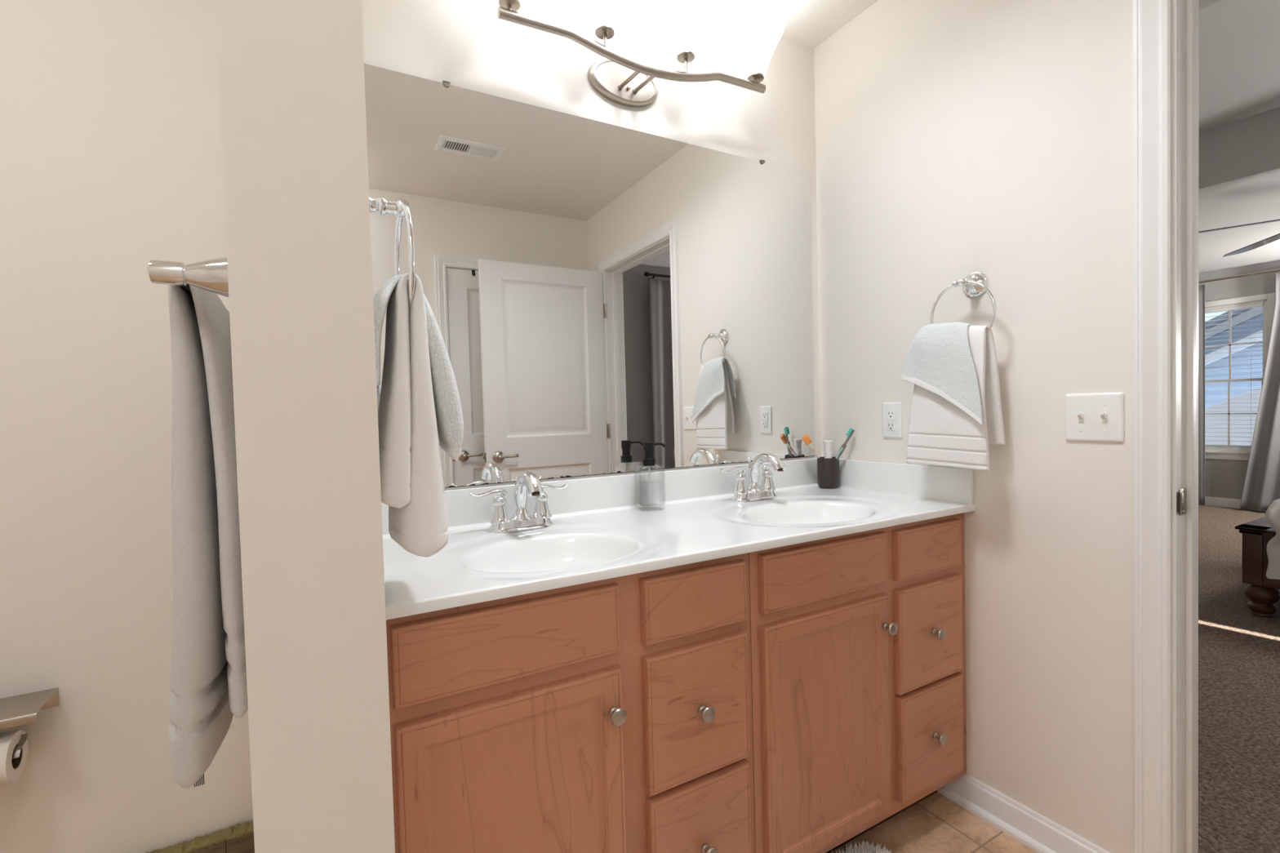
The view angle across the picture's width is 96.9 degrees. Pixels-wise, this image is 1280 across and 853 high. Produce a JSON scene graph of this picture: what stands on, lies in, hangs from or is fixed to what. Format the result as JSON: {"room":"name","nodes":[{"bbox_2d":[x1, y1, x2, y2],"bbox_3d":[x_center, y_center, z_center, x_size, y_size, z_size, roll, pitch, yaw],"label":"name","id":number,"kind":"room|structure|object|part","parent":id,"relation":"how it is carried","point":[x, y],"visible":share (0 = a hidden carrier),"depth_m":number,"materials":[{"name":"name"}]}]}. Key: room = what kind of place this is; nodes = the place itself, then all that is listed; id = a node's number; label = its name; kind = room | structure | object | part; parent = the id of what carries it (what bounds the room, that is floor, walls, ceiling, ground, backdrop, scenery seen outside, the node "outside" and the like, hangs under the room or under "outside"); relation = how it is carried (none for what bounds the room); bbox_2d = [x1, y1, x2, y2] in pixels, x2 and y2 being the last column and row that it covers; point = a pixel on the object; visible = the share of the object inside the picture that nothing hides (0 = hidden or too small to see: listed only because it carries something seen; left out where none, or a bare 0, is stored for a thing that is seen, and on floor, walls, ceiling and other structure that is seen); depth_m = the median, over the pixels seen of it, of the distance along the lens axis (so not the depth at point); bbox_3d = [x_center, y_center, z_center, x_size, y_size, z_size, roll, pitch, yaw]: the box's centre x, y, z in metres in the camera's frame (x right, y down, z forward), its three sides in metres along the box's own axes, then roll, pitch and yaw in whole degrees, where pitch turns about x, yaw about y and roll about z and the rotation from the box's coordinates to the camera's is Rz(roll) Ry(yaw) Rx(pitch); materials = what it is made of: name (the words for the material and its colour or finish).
{"room":"bathroom","nodes":[
{"label":"bathroom","id":0,"kind":"room"},
{"bbox_2d":[214,0,395,852],"bbox_3d":[-0.523,-0.072,0.911,0.117,2.426,0.862,-2,2,-29],"label":"wall partition","id":1,"kind":"structure","parent":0,"point":[291,79],"depth_m":0.54,"materials":[{"name":"white paint"}]},
{"bbox_2d":[146,256,228,297],"bbox_3d":[-0.620,-0.177,0.860,0.094,0.053,0.528,-2,2,-29],"label":"towel bar","id":2,"kind":"object","parent":1,"relation":"attached to","point":[211,275],"visible":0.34,"depth_m":0.64,"materials":[{"name":"silver metal"}]},
{"bbox_2d":[168,284,248,788],"bbox_3d":[-0.635,0.122,0.859,0.103,0.650,0.395,-2,2,-29],"label":"bath towel","id":3,"kind":"object","parent":2,"relation":"hanging from","point":[208,686],"visible":0.71,"depth_m":0.70,"materials":[{"name":"white fabric"}]},
{"bbox_2d":[368,196,415,311],"bbox_3d":[-0.380,-0.255,0.841,0.077,0.210,0.179,-2,2,-29],"label":"towel ring","id":4,"kind":"object","parent":1,"relation":"attached to","point":[401,209],"visible":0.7,"depth_m":0.83,"materials":[{"name":"silver metal"}]},
{"bbox_2d":[377,272,448,557],"bbox_3d":[-0.365,-0.019,0.880,0.099,0.406,0.212,-2,2,-29],"label":"hand towel","id":5,"kind":"object","parent":4,"relation":"hanging from","point":[412,486],"visible":0.91,"depth_m":0.80,"materials":[{"name":"white fabric"}]},
{"bbox_2d":[373,274,463,461],"bbox_3d":[-0.349,-0.086,0.871,0.138,0.277,0.174,-2,2,-29],"label":"washcloth","id":6,"kind":"object","parent":5,"relation":"on","point":[449,415],"visible":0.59,"depth_m":0.82,"materials":[{"name":"white fabric"}]},
{"bbox_2d":[0,0,821,852],"bbox_3d":[-0.683,-0.081,1.384,3.108,2.426,0.120,-2,2,-29],"label":"wall","id":7,"kind":"structure","parent":0,"point":[111,162],"depth_m":1.12,"materials":[{"name":"white paint"}]},
{"bbox_2d":[0,688,58,759],"bbox_3d":[-1.154,0.545,1.007,0.153,0.085,0.098,-2,2,-29],"label":"toilet paper holder","id":8,"kind":"object","parent":7,"relation":"attached to","point":[21,709],"visible":0.81,"depth_m":1.02,"materials":[{"name":"silver metal"}]},
{"bbox_2d":[0,729,28,786],"bbox_3d":[-1.155,0.608,0.992,0.096,0.118,0.088,-2,2,-29],"label":"toilet paper roll","id":9,"kind":"object","parent":8,"relation":"hanging from","point":[11,770],"visible":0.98,"depth_m":1.00,"materials":[{"name":"white paper"}]},
{"bbox_3d":[-1.177,0.520,1.047,0.153,0.035,0.002,-2,2,-29],"label":"wall plate","id":10,"kind":"part","parent":8,"relation":"part of","materials":[{"name":"silver metal"}]},
{"bbox_2d":[364,63,814,488],"bbox_3d":[-0.018,-0.371,1.676,1.453,1.011,0.008,-2,2,-29],"label":"wall mirror","id":11,"kind":"object","parent":7,"relation":"attached to","point":[595,291],"visible":0.9,"depth_m":1.61,"materials":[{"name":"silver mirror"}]},
{"bbox_2d":[381,457,817,534],"bbox_3d":[-0.001,0.192,1.686,1.526,0.106,0.020,-2,2,-29],"label":"backsplash","id":12,"kind":"structure","parent":7,"relation":"attached to","point":[585,494],"depth_m":1.64,"materials":[{"name":"white stone"}]},
{"bbox_2d":[497,0,785,106],"bbox_3d":[0.006,-1.067,1.554,0.938,0.260,0.232,-2,2,-29],"label":"vanity light","id":13,"kind":"object","parent":7,"relation":"attached to","point":[753,33],"visible":1,"depth_m":1.59,"materials":[{"name":"silver metal"}]},
{"bbox_3d":[-0.310,-0.994,1.349,0.010,0.022,0.010,-2,2,-29],"label":"stem","id":14,"kind":"part","parent":13,"relation":"part of","materials":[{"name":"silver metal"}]},
{"bbox_3d":[-0.093,-1.101,1.469,0.182,0.154,0.182,-2,2,-29],"label":"lamp shade","id":15,"kind":"part","parent":13,"relation":"part of","materials":[{"name":"white glass"}]},
{"bbox_3d":[-0.090,-0.999,1.472,0.010,0.043,0.010,-2,2,-29],"label":"stem","id":16,"kind":"part","parent":13,"relation":"part of","materials":[{"name":"silver metal"}]},
{"bbox_3d":[-0.029,-0.970,1.579,0.016,0.025,0.116,-2,2,-29],"label":"arm","id":17,"kind":"part","parent":13,"relation":"part of","materials":[{"name":"silver metal"}]},
{"bbox_3d":[0.013,-0.972,1.602,0.016,0.025,0.116,-2,2,-29],"label":"arm","id":18,"kind":"part","parent":13,"relation":"part of","materials":[{"name":"silver metal"}]},
{"bbox_3d":[0.127,-1.117,1.591,0.182,0.154,0.182,-2,2,-29],"label":"lamp shade","id":19,"kind":"part","parent":13,"relation":"part of","materials":[{"name":"white glass"}]},
{"bbox_3d":[0.130,-1.012,1.594,0.010,0.049,0.010,-2,2,-29],"label":"stem","id":20,"kind":"part","parent":13,"relation":"part of","materials":[{"name":"silver metal"}]},
{"bbox_3d":[0.347,-1.133,1.714,0.182,0.154,0.182,-2,2,-29],"label":"lamp shade","id":21,"kind":"part","parent":13,"relation":"part of","materials":[{"name":"white glass"}]},
{"bbox_2d":[813,0,1133,852],"bbox_3d":[1.194,-0.119,1.144,0.058,2.436,2.123,-2,2,-29],"label":"wall","id":22,"kind":"structure","parent":0,"point":[955,140],"depth_m":1.47,"materials":[{"name":"white paint"}]},
{"bbox_2d":[882,401,902,438],"bbox_3d":[0.797,-0.020,1.798,0.009,0.114,0.070,-2,2,-29],"label":"wall outlet","id":23,"kind":"object","parent":22,"relation":"attached to","point":[891,411],"visible":1,"depth_m":1.79,"materials":[{"name":"white plastic"}]},
{"bbox_2d":[886,409,895,431],"bbox_3d":[0.795,-0.020,1.797,0.003,0.067,0.033,-2,2,-29],"label":"receptacle","id":24,"kind":"object","parent":23,"relation":"attached to","point":[891,414],"depth_m":1.79,"materials":[{"name":"white plastic"}]},
{"bbox_2d":[930,271,996,334],"bbox_3d":[0.889,-0.318,1.539,0.077,0.210,0.179,-2,2,-29],"label":"towel ring","id":25,"kind":"object","parent":22,"relation":"attached to","point":[975,283],"visible":0.82,"depth_m":1.53,"materials":[{"name":"silver metal"}]},
{"bbox_2d":[906,325,1004,471],"bbox_3d":[0.858,-0.082,1.553,0.089,0.388,0.235,-2,2,-29],"label":"hand towel","id":26,"kind":"object","parent":25,"relation":"hanging from","point":[940,433],"visible":0.73,"depth_m":1.49,"materials":[{"name":"white fabric"}]},
{"bbox_2d":[901,321,982,426],"bbox_3d":[0.850,-0.146,1.555,0.111,0.283,0.235,-2,2,-29],"label":"washcloth","id":27,"kind":"object","parent":26,"relation":"on","point":[939,360],"visible":0.93,"depth_m":1.52,"materials":[{"name":"white fabric"}]},
{"bbox_2d":[937,773,1109,852],"bbox_3d":[1.004,1.042,1.485,0.028,0.085,0.466,-2,2,-29],"label":"baseboard","id":28,"kind":"structure","parent":22,"relation":"attached to","point":[1029,828],"depth_m":1.50,"materials":[{"name":"white wood"}]},
{"bbox_2d":[1065,391,1124,442],"bbox_3d":[1.054,-0.021,1.324,0.019,0.114,0.116,-2,2,-29],"label":"light switch","id":29,"kind":"object","parent":22,"relation":"attached to","point":[1095,416],"visible":1,"depth_m":1.32,"materials":[{"name":"white plastic"}]},
{"bbox_3d":[1.040,-0.025,1.342,0.012,0.016,0.008,-2,2,-29],"label":"toggle lever","id":30,"kind":"part","parent":29,"relation":"part of","materials":[{"name":"white plastic"}]},
{"bbox_3d":[1.063,-0.024,1.302,0.012,0.016,0.008,-2,2,-29],"label":"toggle lever","id":31,"kind":"part","parent":29,"relation":"part of","materials":[{"name":"white plastic"}]},
{"bbox_2d":[1132,0,1172,852],"bbox_3d":[1.315,0.044,0.860,0.018,2.100,0.907,-2,2,-29],"label":"trim","id":32,"kind":"structure","parent":22,"relation":"attached to","point":[1152,20],"depth_m":1.22,"materials":[{"name":"white wood"}]},
{"bbox_2d":[1172,0,1199,852],"bbox_3d":[1.371,0.066,0.891,0.124,2.050,0.807,-2,2,-29],"label":"trim","id":33,"kind":"structure","parent":22,"relation":"attached to","point":[1185,13],"depth_m":1.21,"materials":[{"name":"white wood"}]},
{"bbox_3d":[1.157,0.162,1.211,0.055,0.056,0.007,-3,2,-39],"label":"strike plate","id":34,"kind":"part","parent":33,"relation":"part of","materials":[{"name":"silver metal"}]},
{"bbox_2d":[715,0,1279,274],"bbox_3d":[2.379,-1.628,2.516,9.670,0.439,5.244,-2,2,-29],"label":"ceiling","id":35,"kind":"structure","parent":0,"point":[1239,148],"depth_m":3.21,"materials":[{"name":"grey paint"}]},
{"bbox_2d":[1198,218,1279,257],"bbox_3d":[3.662,-1.415,2.928,1.748,0.754,1.818,-2,2,-29],"label":"ceiling fan","id":36,"kind":"object","parent":35,"relation":"hanging from","point":[1277,237],"visible":0.66,"depth_m":3.51,"materials":[{"name":"grey wood"}]},
{"bbox_3d":[3.282,-1.139,3.327,0.785,0.029,0.145,0,2,37],"label":"fan blade","id":37,"kind":"part","parent":36,"relation":"part of","materials":[{"name":"grey wood"}]},
{"bbox_3d":[3.912,-1.161,3.509,0.145,0.029,0.785,-1,2,20],"label":"fan blade","id":38,"kind":"part","parent":36,"relation":"part of","materials":[{"name":"grey wood"}]},
{"bbox_2d":[830,504,1279,852],"bbox_3d":[2.423,1.040,2.598,9.630,0.052,5.204,-2,2,-29],"label":"floor","id":39,"kind":"structure","parent":0,"point":[1239,650],"depth_m":1.90,"materials":[{"name":"brown carpet"}]},
{"bbox_2d":[146,820,254,852],"bbox_3d":[-0.918,0.998,1.173,0.356,0.292,0.038,-2,2,-29],"label":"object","id":40,"kind":"structure","parent":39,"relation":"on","point":[238,838],"depth_m":1.18,"materials":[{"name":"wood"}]},
{"bbox_2d":[386,552,755,852],"bbox_3d":[-0.194,0.698,1.267,0.744,0.848,0.574,-2,2,-29],"label":"vanity cabinet","id":41,"kind":"object","parent":39,"relation":"on","point":[612,715],"visible":0.96,"depth_m":1.03,"materials":[{"name":"brown wood"}]},
{"bbox_3d":[-0.211,0.365,0.969,0.390,0.127,0.020,-2,2,-29],"label":"false drawer","id":42,"kind":"part","parent":41,"relation":"part of","materials":[{"name":"brown wood"}]},
{"bbox_3d":[-0.201,0.736,0.980,0.392,0.557,0.020,-2,2,-29],"label":"door","id":43,"kind":"part","parent":41,"relation":"part of","materials":[{"name":"brown wood"}]},
{"bbox_3d":[-0.042,0.528,1.037,0.032,0.032,0.029,-2,2,-29],"label":"knob","id":44,"kind":"part","parent":41,"relation":"part of","materials":[{"name":"silver metal"}]},
{"bbox_3d":[0.114,0.353,1.150,0.250,0.128,0.020,-2,2,-29],"label":"drawer","id":45,"kind":"part","parent":41,"relation":"part of","materials":[{"name":"brown wood"}]},
{"bbox_3d":[0.120,0.576,1.156,0.248,0.270,0.020,-2,2,-29],"label":"drawer","id":46,"kind":"part","parent":41,"relation":"part of","materials":[{"name":"brown wood"}]},
{"bbox_3d":[0.127,0.862,1.164,0.247,0.277,0.020,-2,2,-29],"label":"drawer","id":47,"kind":"part","parent":41,"relation":"part of","materials":[{"name":"brown wood"}]},
{"bbox_3d":[0.132,0.573,1.134,0.032,0.032,0.029,-2,2,-29],"label":"knob","id":48,"kind":"part","parent":41,"relation":"part of","materials":[{"name":"silver metal"}]},
{"bbox_3d":[0.139,0.858,1.142,0.032,0.032,0.029,-2,2,-29],"label":"knob","id":49,"kind":"part","parent":41,"relation":"part of","materials":[{"name":"silver metal"}]},
{"bbox_2d":[748,512,966,852],"bbox_3d":[0.473,0.670,1.637,0.780,0.848,0.574,-2,2,-29],"label":"vanity cabinet","id":50,"kind":"object","parent":39,"relation":"on","point":[858,642],"visible":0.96,"depth_m":1.38,"materials":[{"name":"brown wood"}]},
{"bbox_2d":[381,457,974,620],"bbox_3d":[0.131,0.259,1.453,1.526,0.234,0.557,-2,2,-29],"label":"countertop","id":51,"kind":"structure","parent":50,"relation":"on","point":[598,531],"depth_m":1.42,"materials":[{"name":"white stone"}]},
{"bbox_2d":[467,471,568,533],"bbox_3d":[-0.289,0.179,1.408,0.190,0.147,0.191,-1,2,19],"label":"faucet","id":52,"kind":"object","parent":51,"relation":"on","point":[527,484],"visible":1,"depth_m":1.38,"materials":[{"name":"silver metal"}]},
{"bbox_3d":[-0.367,0.162,1.371,0.095,0.019,0.026,-2,2,-29],"label":"lever","id":53,"kind":"part","parent":52,"relation":"part of","materials":[{"name":"silver metal"}]},
{"bbox_3d":[-0.343,0.196,1.385,0.051,0.074,0.051,-2,2,-29],"label":"handle","id":54,"kind":"part","parent":52,"relation":"part of","materials":[{"name":"silver metal"}]},
{"bbox_3d":[-0.295,0.241,1.412,0.164,0.024,0.062,-2,2,-29],"label":"plate","id":55,"kind":"part","parent":52,"relation":"part of","materials":[{"name":"silver metal"}]},
{"bbox_3d":[-0.272,0.169,1.365,0.055,0.125,0.158,-2,2,-29],"label":"spout","id":56,"kind":"part","parent":52,"relation":"part of","materials":[{"name":"silver metal"}]},
{"bbox_3d":[-0.249,0.192,1.437,0.051,0.074,0.051,-2,2,-29],"label":"handle","id":57,"kind":"part","parent":52,"relation":"part of","materials":[{"name":"silver metal"}]},
{"bbox_3d":[-0.227,0.156,1.449,0.095,0.019,0.026,-2,2,-29],"label":"lever","id":58,"kind":"part","parent":52,"relation":"part of","materials":[{"name":"silver metal"}]},
{"bbox_2d":[634,441,665,509],"bbox_3d":[0.036,0.140,1.630,0.093,0.193,0.075,-2,2,-13],"label":"soap dispenser","id":59,"kind":"object","parent":51,"relation":"on","point":[648,446],"visible":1,"depth_m":1.62,"materials":[{"name":"clear glass"}]},
{"bbox_2d":[634,463,665,509],"bbox_3d":[0.028,0.174,1.629,0.075,0.126,0.075,-2,2,-13],"label":"bottle","id":60,"kind":"object","parent":59,"relation":"attached to","point":[649,465],"depth_m":1.63,"materials":[{"name":"clear glass"}]},
{"bbox_3d":[0.054,0.054,1.646,0.048,0.015,0.008,-3,2,-35],"label":"spout","id":61,"kind":"part","parent":59,"relation":"part of","materials":[{"name":"black plastic"}]},
{"bbox_2d":[720,453,786,502],"bbox_3d":[0.364,0.152,1.770,0.190,0.147,0.191,-1,2,19],"label":"faucet","id":62,"kind":"object","parent":51,"relation":"on","point":[754,491],"visible":1,"depth_m":1.74,"materials":[{"name":"silver metal"}]},
{"bbox_3d":[0.285,0.135,1.734,0.095,0.019,0.026,-2,2,-29],"label":"lever","id":63,"kind":"part","parent":62,"relation":"part of","materials":[{"name":"silver metal"}]},
{"bbox_3d":[0.310,0.169,1.747,0.051,0.074,0.051,-2,2,-29],"label":"handle","id":64,"kind":"part","parent":62,"relation":"part of","materials":[{"name":"silver metal"}]},
{"bbox_3d":[0.346,0.149,1.791,0.014,0.104,0.013,-2,2,-29],"label":"lift rod","id":65,"kind":"part","parent":62,"relation":"part of","materials":[{"name":"silver metal"}]},
{"bbox_3d":[0.358,0.213,1.775,0.164,0.024,0.062,-2,2,-29],"label":"plate","id":66,"kind":"part","parent":62,"relation":"part of","materials":[{"name":"silver metal"}]},
{"bbox_3d":[0.381,0.142,1.728,0.055,0.125,0.158,-2,2,-29],"label":"spout","id":67,"kind":"part","parent":62,"relation":"part of","materials":[{"name":"silver metal"}]},
{"bbox_3d":[0.403,0.165,1.799,0.051,0.074,0.051,-2,2,-29],"label":"handle","id":68,"kind":"part","parent":62,"relation":"part of","materials":[{"name":"silver metal"}]},
{"bbox_3d":[0.425,0.129,1.811,0.095,0.019,0.026,-2,2,-29],"label":"lever","id":69,"kind":"part","parent":62,"relation":"part of","materials":[{"name":"silver metal"}]},
{"bbox_2d":[817,457,839,488],"bbox_3d":[0.652,0.159,1.965,0.072,0.104,0.072,-2,2,-29],"label":"tumbler","id":70,"kind":"object","parent":51,"relation":"on","point":[828,468],"visible":0.94,"depth_m":1.94,"materials":[{"name":"brown ceramic"}]},
{"bbox_2d":[801,434,819,457],"bbox_3d":[0.606,0.089,1.967,0.112,0.129,0.020,-2,2,-30],"label":"toothbrush","id":71,"kind":"object","parent":70,"relation":"in","point":[806,438],"visible":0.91,"depth_m":1.94,"materials":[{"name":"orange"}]},
{"bbox_3d":[0.615,0.099,1.972,0.008,0.135,0.010,-35,20,7],"label":"handle","id":72,"kind":"part","parent":71,"relation":"part of","materials":[{"name":"white"}]},
{"bbox_2d":[822,440,833,457],"bbox_3d":[0.656,0.124,1.976,0.033,0.152,0.033,-2,2,-29],"label":"toothpaste tube","id":73,"kind":"object","parent":70,"relation":"in","point":[828,444],"visible":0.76,"depth_m":1.96,"materials":[{"name":"white plastic"}]},
{"bbox_2d":[835,427,854,459],"bbox_3d":[0.676,0.098,1.939,0.114,0.187,0.020,-1,2,32],"label":"toothbrush","id":74,"kind":"object","parent":70,"relation":"in","point":[850,432],"visible":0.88,"depth_m":1.92,"materials":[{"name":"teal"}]},
{"bbox_3d":[0.440,0.337,1.331,0.406,0.129,0.020,-2,2,-29],"label":"false drawer","id":75,"kind":"part","parent":50,"relation":"part of","materials":[{"name":"brown wood"}]},
{"bbox_3d":[0.452,0.708,1.343,0.410,0.558,0.020,-2,2,-29],"label":"door","id":76,"kind":"part","parent":50,"relation":"part of","materials":[{"name":"brown wood"}]},
{"bbox_3d":[0.619,0.499,1.404,0.032,0.032,0.029,-2,2,-29],"label":"knob","id":77,"kind":"part","parent":50,"relation":"part of","materials":[{"name":"silver metal"}]},
{"bbox_3d":[0.771,0.326,1.515,0.271,0.128,0.020,-2,2,-29],"label":"drawer","id":78,"kind":"part","parent":50,"relation":"part of","materials":[{"name":"brown wood"}]},
{"bbox_3d":[0.778,0.550,1.522,0.271,0.270,0.020,-2,2,-29],"label":"drawer","id":79,"kind":"part","parent":50,"relation":"part of","materials":[{"name":"brown wood"}]},
{"bbox_3d":[0.786,0.832,1.530,0.266,0.272,0.020,-2,2,-29],"label":"drawer","id":80,"kind":"part","parent":50,"relation":"part of","materials":[{"name":"brown wood"}]},
{"bbox_3d":[0.790,0.547,1.500,0.032,0.032,0.029,-2,2,-29],"label":"knob","id":81,"kind":"part","parent":50,"relation":"part of","materials":[{"name":"silver metal"}]},
{"bbox_3d":[0.798,0.828,1.508,0.032,0.032,0.029,-2,2,-29],"label":"knob","id":82,"kind":"part","parent":50,"relation":"part of","materials":[{"name":"silver metal"}]},
{"bbox_2d":[831,839,891,852],"bbox_3d":[0.392,1.092,1.067,0.799,0.040,0.550,-2,2,-29],"label":"bath mat","id":83,"kind":"object","parent":39,"relation":"on","point":[861,849],"visible":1,"depth_m":1.43,"materials":[{"name":"white fabric"}]},
{"bbox_2d":[1235,516,1279,617],"bbox_3d":[4.506,0.506,2.710,2.162,0.898,1.817,-2,2,-29],"label":"bed","id":84,"kind":"object","parent":39,"relation":"on","point":[1262,593],"visible":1,"depth_m":2.93,"materials":[{"name":"brown wood"}]},
{"bbox_3d":[4.507,0.512,2.710,2.162,0.034,1.817,-2,2,-29],"label":"cap rail","id":85,"kind":"part","parent":84,"relation":"part of","materials":[{"name":"brown wood"}]},
{"bbox_3d":[4.506,0.425,2.707,2.120,0.735,1.775,-2,2,-29],"label":"rail","id":86,"kind":"part","parent":84,"relation":"part of","materials":[{"name":"brown wood"}]},
{"bbox_2d":[1265,498,1279,579],"bbox_3d":[4.438,0.513,2.405,1.995,0.474,2.064,-2,2,-29],"label":"duvet","id":87,"kind":"object","parent":84,"relation":"on","point":[1272,513],"visible":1,"depth_m":2.81,"materials":[{"name":"white fabric"}]},
{"bbox_2d":[1198,260,1279,499],"bbox_3d":[6.569,-0.372,4.887,0.140,2.426,5.204,-2,2,-29],"label":"wall","id":88,"kind":"structure","parent":0,"point":[1224,478],"depth_m":5.76,"materials":[{"name":"grey paint"}]},
{"bbox_2d":[1204,496,1240,508],"bbox_3d":[6.533,0.794,4.882,0.014,0.094,5.004,-2,2,-29],"label":"baseboard","id":89,"kind":"structure","parent":88,"relation":"attached to","point":[1211,501],"depth_m":5.84,"materials":[{"name":"white"}]},
{"bbox_2d":[1204,299,1266,447],"bbox_3d":[6.045,-0.495,5.820,0.120,1.492,0.570,-2,2,-29],"label":"window","id":90,"kind":"structure","parent":88,"relation":"in","point":[1264,302],"depth_m":5.78,"materials":[{"name":"white"}]},
{"bbox_2d":[1204,303,1263,448],"bbox_3d":[6.009,-0.494,5.801,0.050,1.430,0.506,-2,2,-29],"label":"window blind","id":91,"kind":"object","parent":90,"relation":"attached to","point":[1251,306],"visible":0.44,"depth_m":5.75,"materials":[{"name":"white plastic"}]},
{"bbox_3d":[6.028,0.212,5.820,0.042,0.017,0.504,-2,2,-29],"label":"rail","id":92,"kind":"part","parent":91,"relation":"part of","materials":[{"name":"white plastic"}]},
{"bbox_3d":[5.991,-0.488,5.790,0.002,1.402,0.342,-2,2,-29],"label":"ladder cord","id":93,"kind":"part","parent":91,"relation":"part of","materials":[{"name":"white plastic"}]},
{"bbox_2d":[1198,268,1279,283],"bbox_3d":[6.072,-1.472,5.399,0.152,0.037,2.800,-2,2,-29],"label":"curtain rod","id":94,"kind":"object","parent":88,"relation":"attached to","point":[1277,269],"visible":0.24,"depth_m":5.57,"materials":[{"name":"silver metal"}]},
{"bbox_2d":[1198,284,1204,505],"bbox_3d":[5.636,-0.322,6.145,0.073,2.275,0.704,-2,2,-29],"label":"curtain","id":95,"kind":"object","parent":94,"relation":"hanging from","point":[1201,287],"visible":0.05,"depth_m":5.87,"materials":[{"name":"grey fabric"}]},
{"bbox_2d":[1239,272,1279,511],"bbox_3d":[6.284,-0.307,4.981,0.076,2.275,1.439,-2,2,-29],"label":"curtain","id":96,"kind":"object","parent":94,"relation":"hanging from","point":[1261,487],"visible":0.94,"depth_m":5.45,"materials":[{"name":"grey fabric"}]},
{"bbox_2d":[1204,293,1275,460],"bbox_3d":[5.973,-0.477,5.781,0.045,1.632,0.720,-2,2,-29],"label":"trim","id":97,"kind":"structure","parent":88,"relation":"attached to","point":[1220,453],"depth_m":5.70,"materials":[{"name":"white wood"}]},
{"label":"outside","id":98,"kind":"structure","parent":0,"visible":0},
{"bbox_3d":[30.026,2.890,18.443,53.000,0.100,60.000,-2,2,-29],"label":"ground","id":99,"kind":"structure","parent":98,"visible":0},
{"bbox_2d":[1204,387,1261,445],"bbox_3d":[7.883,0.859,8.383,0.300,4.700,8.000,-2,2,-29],"label":"shed","id":100,"kind":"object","parent":99,"relation":"on","point":[1237,427],"visible":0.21,"depth_m":7.68,"materials":[{"name":"white"}]},
{"bbox_2d":[1204,306,1262,408],"bbox_3d":[12.022,0.120,8.502,5.900,6.950,12.200,-2,2,-29],"label":"house","id":101,"kind":"structure","parent":99,"relation":"on","point":[1215,393],"depth_m":8.62,"materials":[{"name":"blue"}]}
]}

